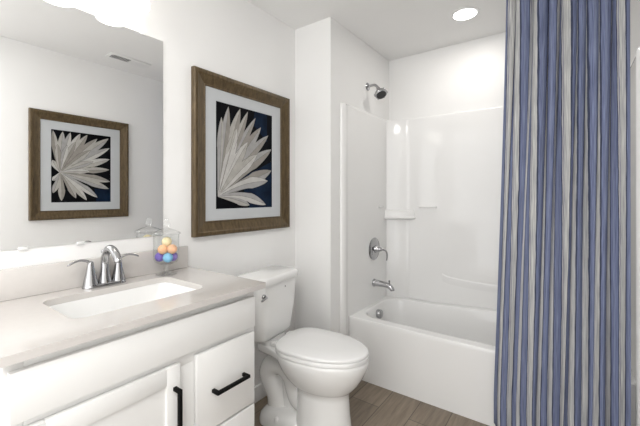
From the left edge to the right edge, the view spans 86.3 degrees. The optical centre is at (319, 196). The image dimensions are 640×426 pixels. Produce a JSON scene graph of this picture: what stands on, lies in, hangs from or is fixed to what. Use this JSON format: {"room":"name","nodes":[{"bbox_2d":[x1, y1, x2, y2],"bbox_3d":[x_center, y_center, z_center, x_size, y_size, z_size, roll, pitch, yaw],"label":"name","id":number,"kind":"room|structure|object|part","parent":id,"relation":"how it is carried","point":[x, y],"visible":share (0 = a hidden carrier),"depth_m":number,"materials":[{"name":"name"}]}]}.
{"room":"bathroom","nodes":[
{"label":"bathroom","id":0,"kind":"room"},
{"bbox_2d":[0,0,294,386],"bbox_3d":[-1.052,0.043,1.287,0.100,2.440,2.850,0,0,36],"label":"wall","id":1,"kind":"structure","parent":0,"point":[238,40],"depth_m":1.79,"materials":[{"name":"paint"}]},
{"bbox_2d":[0,0,162,250],"bbox_3d":[-0.912,-0.276,1.385,0.010,0.929,0.573,0,0,36],"label":"mirror","id":2,"kind":"object","parent":1,"relation":"attached to","point":[81,92],"visible":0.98,"depth_m":1.33,"materials":[{"name":"clear glass"}]},
{"bbox_2d":[0,246,187,301],"bbox_3d":[-0.908,0.300,1.382,0.020,0.105,0.820,0,0,36],"label":"backsplash","id":3,"kind":"structure","parent":1,"relation":"attached to","point":[19,282],"depth_m":1.29,"materials":[{"name":"stone"}]},
{"bbox_2d":[191,66,289,237],"bbox_3d":[-0.430,-0.228,2.033,0.029,0.872,0.736,0,0,36],"label":"framed picture","id":4,"kind":"object","parent":1,"relation":"attached to","point":[240,131],"visible":1,"depth_m":1.97,"materials":[{"name":"brown wood"}]},
{"bbox_2d":[216,101,271,208],"bbox_3d":[-0.441,-0.227,2.038,0.003,0.613,0.459,0,0,36],"label":"art print","id":5,"kind":"object","parent":4,"relation":"attached to","point":[243,130],"depth_m":2.02,"materials":[{"name":"multicoloured paper"}]},
{"bbox_2d":[254,383,266,403],"bbox_3d":[-0.422,1.215,2.059,0.014,0.095,0.860,0,0,36],"label":"baseboard","id":6,"kind":"structure","parent":1,"relation":"attached to","point":[259,393],"depth_m":2.11,"materials":[{"name":"paint"}]},
{"bbox_2d":[295,17,388,332],"bbox_3d":[0.172,0.043,2.719,0.402,2.440,0.905,0,0,36],"label":"wall","id":7,"kind":"structure","parent":0,"point":[334,66],"depth_m":2.33,"materials":[{"name":"paint"}]},
{"bbox_2d":[366,83,387,99],"bbox_3d":[0.425,-0.807,2.583,0.166,0.146,0.104,0,0,36],"label":"showerhead","id":8,"kind":"object","parent":7,"relation":"attached to","point":[380,93],"visible":1,"depth_m":2.56,"materials":[{"name":"silver metal"}]},
{"bbox_3d":[0.459,-0.758,2.554,0.064,0.042,0.069,0,0,36],"label":"nozzle plate","id":9,"kind":"part","parent":8,"relation":"part of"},
{"bbox_2d":[254,380,488,425],"bbox_3d":[0.020,1.293,1.131,2.020,0.060,3.855,0,0,36],"label":"floor","id":10,"kind":"structure","parent":0,"point":[370,404],"depth_m":2.01,"materials":[{"name":"brown wood"}]},
{"bbox_2d":[0,292,254,425],"bbox_3d":[-0.680,0.819,1.221,0.572,0.887,0.768,0,0,36],"label":"vanity cabinet","id":11,"kind":"object","parent":10,"relation":"on","point":[195,367],"visible":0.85,"depth_m":1.04,"materials":[{"name":"paint"}]},
{"bbox_3d":[-0.578,0.841,0.952,0.018,0.600,0.400,0,0,36],"label":"door","id":12,"kind":"part","parent":11,"relation":"part of","materials":[{"name":"paint"}]},
{"bbox_2d":[0,266,265,367],"bbox_3d":[-0.689,0.364,1.229,0.553,0.022,0.831,0,0,36],"label":"countertop","id":13,"kind":"structure","parent":11,"relation":"on","point":[29,328],"depth_m":1.04,"materials":[{"name":"stone"}]},
{"bbox_2d":[67,245,138,289],"bbox_3d":[-0.852,0.271,1.358,0.191,0.164,0.182,0,0,-10],"label":"faucet","id":14,"kind":"object","parent":13,"relation":"on","point":[90,281],"visible":1,"depth_m":1.34,"materials":[{"name":"silver metal"}]},
{"bbox_3d":[-0.904,0.290,1.301,0.052,0.105,0.106,0,0,36],"label":"handle","id":15,"kind":"part","parent":14,"relation":"part of","materials":[{"name":"silver metal"}]},
{"bbox_3d":[-0.859,0.346,1.363,0.054,0.012,0.156,0,0,36],"label":"plate","id":16,"kind":"part","parent":14,"relation":"part of","materials":[{"name":"silver metal"}]},
{"bbox_3d":[-0.817,0.266,1.333,0.154,0.154,0.049,0,0,36],"label":"spout","id":17,"kind":"part","parent":14,"relation":"part of","materials":[{"name":"silver metal"}]},
{"bbox_3d":[-0.813,0.290,1.426,0.052,0.105,0.106,0,0,36],"label":"handle","id":18,"kind":"part","parent":14,"relation":"part of","materials":[{"name":"silver metal"}]},
{"bbox_2d":[48,282,196,317],"bbox_3d":[-0.692,0.448,1.242,0.344,0.145,0.492,0,0,36],"label":"sink","id":19,"kind":"object","parent":13,"relation":"in","point":[86,307],"visible":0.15,"depth_m":1.34,"materials":[{"name":"ceramic"}]},
{"bbox_2d":[153,222,180,273],"bbox_3d":[-0.697,0.225,1.550,0.120,0.254,0.120,0,0,36],"label":"apothecary jar","id":20,"kind":"object","parent":13,"relation":"on","point":[163,234],"visible":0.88,"depth_m":1.54,"materials":[{"name":"clear glass"}]},
{"bbox_2d":[155,252,163,261],"bbox_3d":[-0.724,0.273,1.543,0.042,0.042,0.042,0,0,36],"label":"bath bomb","id":21,"kind":"object","parent":20,"relation":"in","point":[158,257],"visible":0.72,"depth_m":1.53,"materials":[{"name":"purple"}]},
{"bbox_2d":[158,245,166,253],"bbox_3d":[-0.702,0.236,1.526,0.042,0.042,0.042,0,0,36],"label":"bath bomb","id":22,"kind":"object","parent":20,"relation":"in","point":[162,249],"visible":1,"depth_m":1.51,"materials":[{"name":"orange"}]},
{"bbox_2d":[153,233,178,263],"bbox_3d":[-0.697,0.237,1.550,0.109,0.130,0.109,0,0,36],"label":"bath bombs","id":23,"kind":"object","parent":20,"relation":"on","point":[163,234],"depth_m":1.54,"materials":[{"name":"multicoloured"}]},
{"bbox_2d":[162,237,171,245],"bbox_3d":[-0.692,0.204,1.543,0.042,0.042,0.042,0,0,36],"label":"bath bomb","id":24,"kind":"object","parent":20,"relation":"in","point":[167,241],"visible":0.97,"depth_m":1.53,"materials":[{"name":"yellow"}]},
{"bbox_3d":[-0.697,0.135,1.550,0.120,0.073,0.120,0,0,36],"label":"lid","id":25,"kind":"part","parent":20,"relation":"part of","materials":[{"name":"clear glass"}]},
{"bbox_2d":[163,253,172,262],"bbox_3d":[-0.678,0.273,1.523,0.042,0.042,0.042,0,0,36],"label":"bath bomb","id":26,"kind":"object","parent":20,"relation":"in","point":[167,257],"visible":1,"depth_m":1.51,"materials":[{"name":"blue"}]},
{"bbox_2d":[167,244,176,253],"bbox_3d":[-0.665,0.236,1.536,0.042,0.042,0.042,0,0,36],"label":"bath bomb","id":27,"kind":"object","parent":20,"relation":"in","point":[172,248],"visible":1,"depth_m":1.52,"materials":[{"name":"orange"}]},
{"bbox_2d":[172,252,177,260],"bbox_3d":[-0.670,0.273,1.557,0.042,0.042,0.042,0,0,36],"label":"bath bomb","id":28,"kind":"object","parent":20,"relation":"in","point":[175,255],"visible":0.38,"depth_m":1.55,"materials":[{"name":"purple"}]},
{"bbox_3d":[-0.450,0.685,1.082,0.036,0.155,0.012,0,0,36],"label":"handle","id":29,"kind":"part","parent":11,"relation":"part of","materials":[{"name":"black metal"}]},
{"bbox_3d":[-0.347,0.682,1.271,0.018,0.282,0.263,0,0,36],"label":"drawer","id":30,"kind":"part","parent":11,"relation":"part of","materials":[{"name":"paint"}]},
{"bbox_3d":[-0.324,0.687,1.256,0.036,0.012,0.150,0,0,36],"label":"handle","id":31,"kind":"part","parent":11,"relation":"part of","materials":[{"name":"black metal"}]},
{"bbox_3d":[-0.347,0.986,1.271,0.018,0.309,0.263,0,0,36],"label":"drawer","id":32,"kind":"part","parent":11,"relation":"part of","materials":[{"name":"paint"}]},
{"bbox_2d":[237,265,368,425],"bbox_3d":[-0.083,0.852,1.869,0.722,0.822,0.396,0,0,29],"label":"toilet","id":33,"kind":"object","parent":10,"relation":"on","point":[308,375],"visible":0.95,"depth_m":1.82,"materials":[{"name":"ceramic"}]},
{"bbox_3d":[-0.297,0.536,1.798,0.032,0.026,0.061,0,0,29],"label":"flush lever","id":34,"kind":"part","parent":33,"relation":"part of","materials":[{"name":"silver metal"}]},
{"bbox_3d":[-0.301,0.464,2.004,0.210,0.046,0.376,0,0,29],"label":"tank lid","id":35,"kind":"part","parent":33,"relation":"part of","materials":[{"name":"ceramic"}]},
{"bbox_3d":[-0.303,0.646,2.005,0.192,0.316,0.356,0,0,29],"label":"tank","id":36,"kind":"part","parent":33,"relation":"part of","materials":[{"name":"ceramic"}]},
{"bbox_3d":[0.004,0.814,1.832,0.533,0.023,0.358,0,0,29],"label":"seat","id":37,"kind":"part","parent":33,"relation":"part of","materials":[{"name":"plastic"}]},
{"bbox_3d":[0.018,0.791,1.824,0.500,0.019,0.358,0,0,29],"label":"seat lid","id":38,"kind":"part","parent":33,"relation":"part of","materials":[{"name":"plastic"}]},
{"bbox_2d":[349,296,635,425],"bbox_3d":[1.008,1.033,2.236,1.512,0.460,0.667,0,0,36],"label":"bathtub","id":39,"kind":"object","parent":10,"relation":"on","point":[440,355],"visible":0.59,"depth_m":2.16,"materials":[{"name":"plastic"}]},
{"bbox_2d":[247,0,505,60],"bbox_3d":[0.020,-1.207,1.131,2.020,0.060,3.855,0,0,36],"label":"ceiling","id":40,"kind":"structure","parent":0,"point":[395,29],"depth_m":2.26,"materials":[{"name":"paint"}]},
{"bbox_2d":[450,6,479,21],"bbox_3d":[0.935,-1.174,2.204,0.180,0.006,0.180,0,0,36],"label":"recessed light","id":41,"kind":"object","parent":40,"relation":"in","point":[467,13],"visible":1,"depth_m":2.19,"materials":[{"name":"paint"}]},
{"bbox_2d":[494,0,630,425],"bbox_3d":[1.141,0.017,1.625,0.578,2.382,0.070,0,0,36],"label":"shower curtain","id":42,"kind":"object","parent":40,"relation":"hanging from","point":[563,346],"visible":1,"depth_m":1.60,"materials":[{"name":"fabric"}]},
{"bbox_2d":[389,32,505,300],"bbox_3d":[1.122,0.043,2.651,2.020,2.440,0.100,0,0,36],"label":"wall","id":43,"kind":"structure","parent":0,"point":[469,75],"depth_m":2.67,"materials":[{"name":"paint"}]},
{"bbox_2d":[340,46,639,425],"bbox_3d":[0.982,0.308,2.200,1.516,1.907,0.792,0,0,36],"label":"shower surround","id":44,"kind":"object","parent":43,"relation":"attached to","point":[428,189],"visible":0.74,"depth_m":2.61,"materials":[{"name":"plastic"}]},
{"bbox_2d":[369,238,387,260],"bbox_3d":[0.469,0.414,2.674,0.106,0.178,0.176,0,0,36],"label":"shower valve","id":45,"kind":"object","parent":44,"relation":"attached to","point":[374,247],"visible":1,"depth_m":2.67,"materials":[{"name":"silver metal"}]},
{"bbox_3d":[0.478,0.443,2.672,0.088,0.120,0.068,0,0,36],"label":"lever","id":46,"kind":"part","parent":45,"relation":"part of","materials":[{"name":"silver metal"}]},
{"bbox_2d":[372,279,394,290],"bbox_3d":[0.495,0.683,2.652,0.174,0.077,0.062,0,0,36],"label":"tub spout","id":47,"kind":"object","parent":44,"relation":"attached to","point":[379,283],"visible":1,"depth_m":2.64,"materials":[{"name":"silver metal"}]},
{"bbox_2d":[385,210,415,219],"bbox_3d":[0.665,0.152,2.839,0.235,0.082,0.105,0,0,36],"label":"corner shelf","id":48,"kind":"object","parent":44,"relation":"attached to","point":[389,214],"depth_m":2.82,"materials":[{"name":"plastic"}]},
{"bbox_2d":[630,0,639,66],"bbox_3d":[0.768,0.043,0.527,0.100,2.440,3.755,0,0,36],"label":"wall","id":49,"kind":"structure","parent":0,"point":[634,4],"depth_m":1.66,"materials":[{"name":"paint"}]}
]}

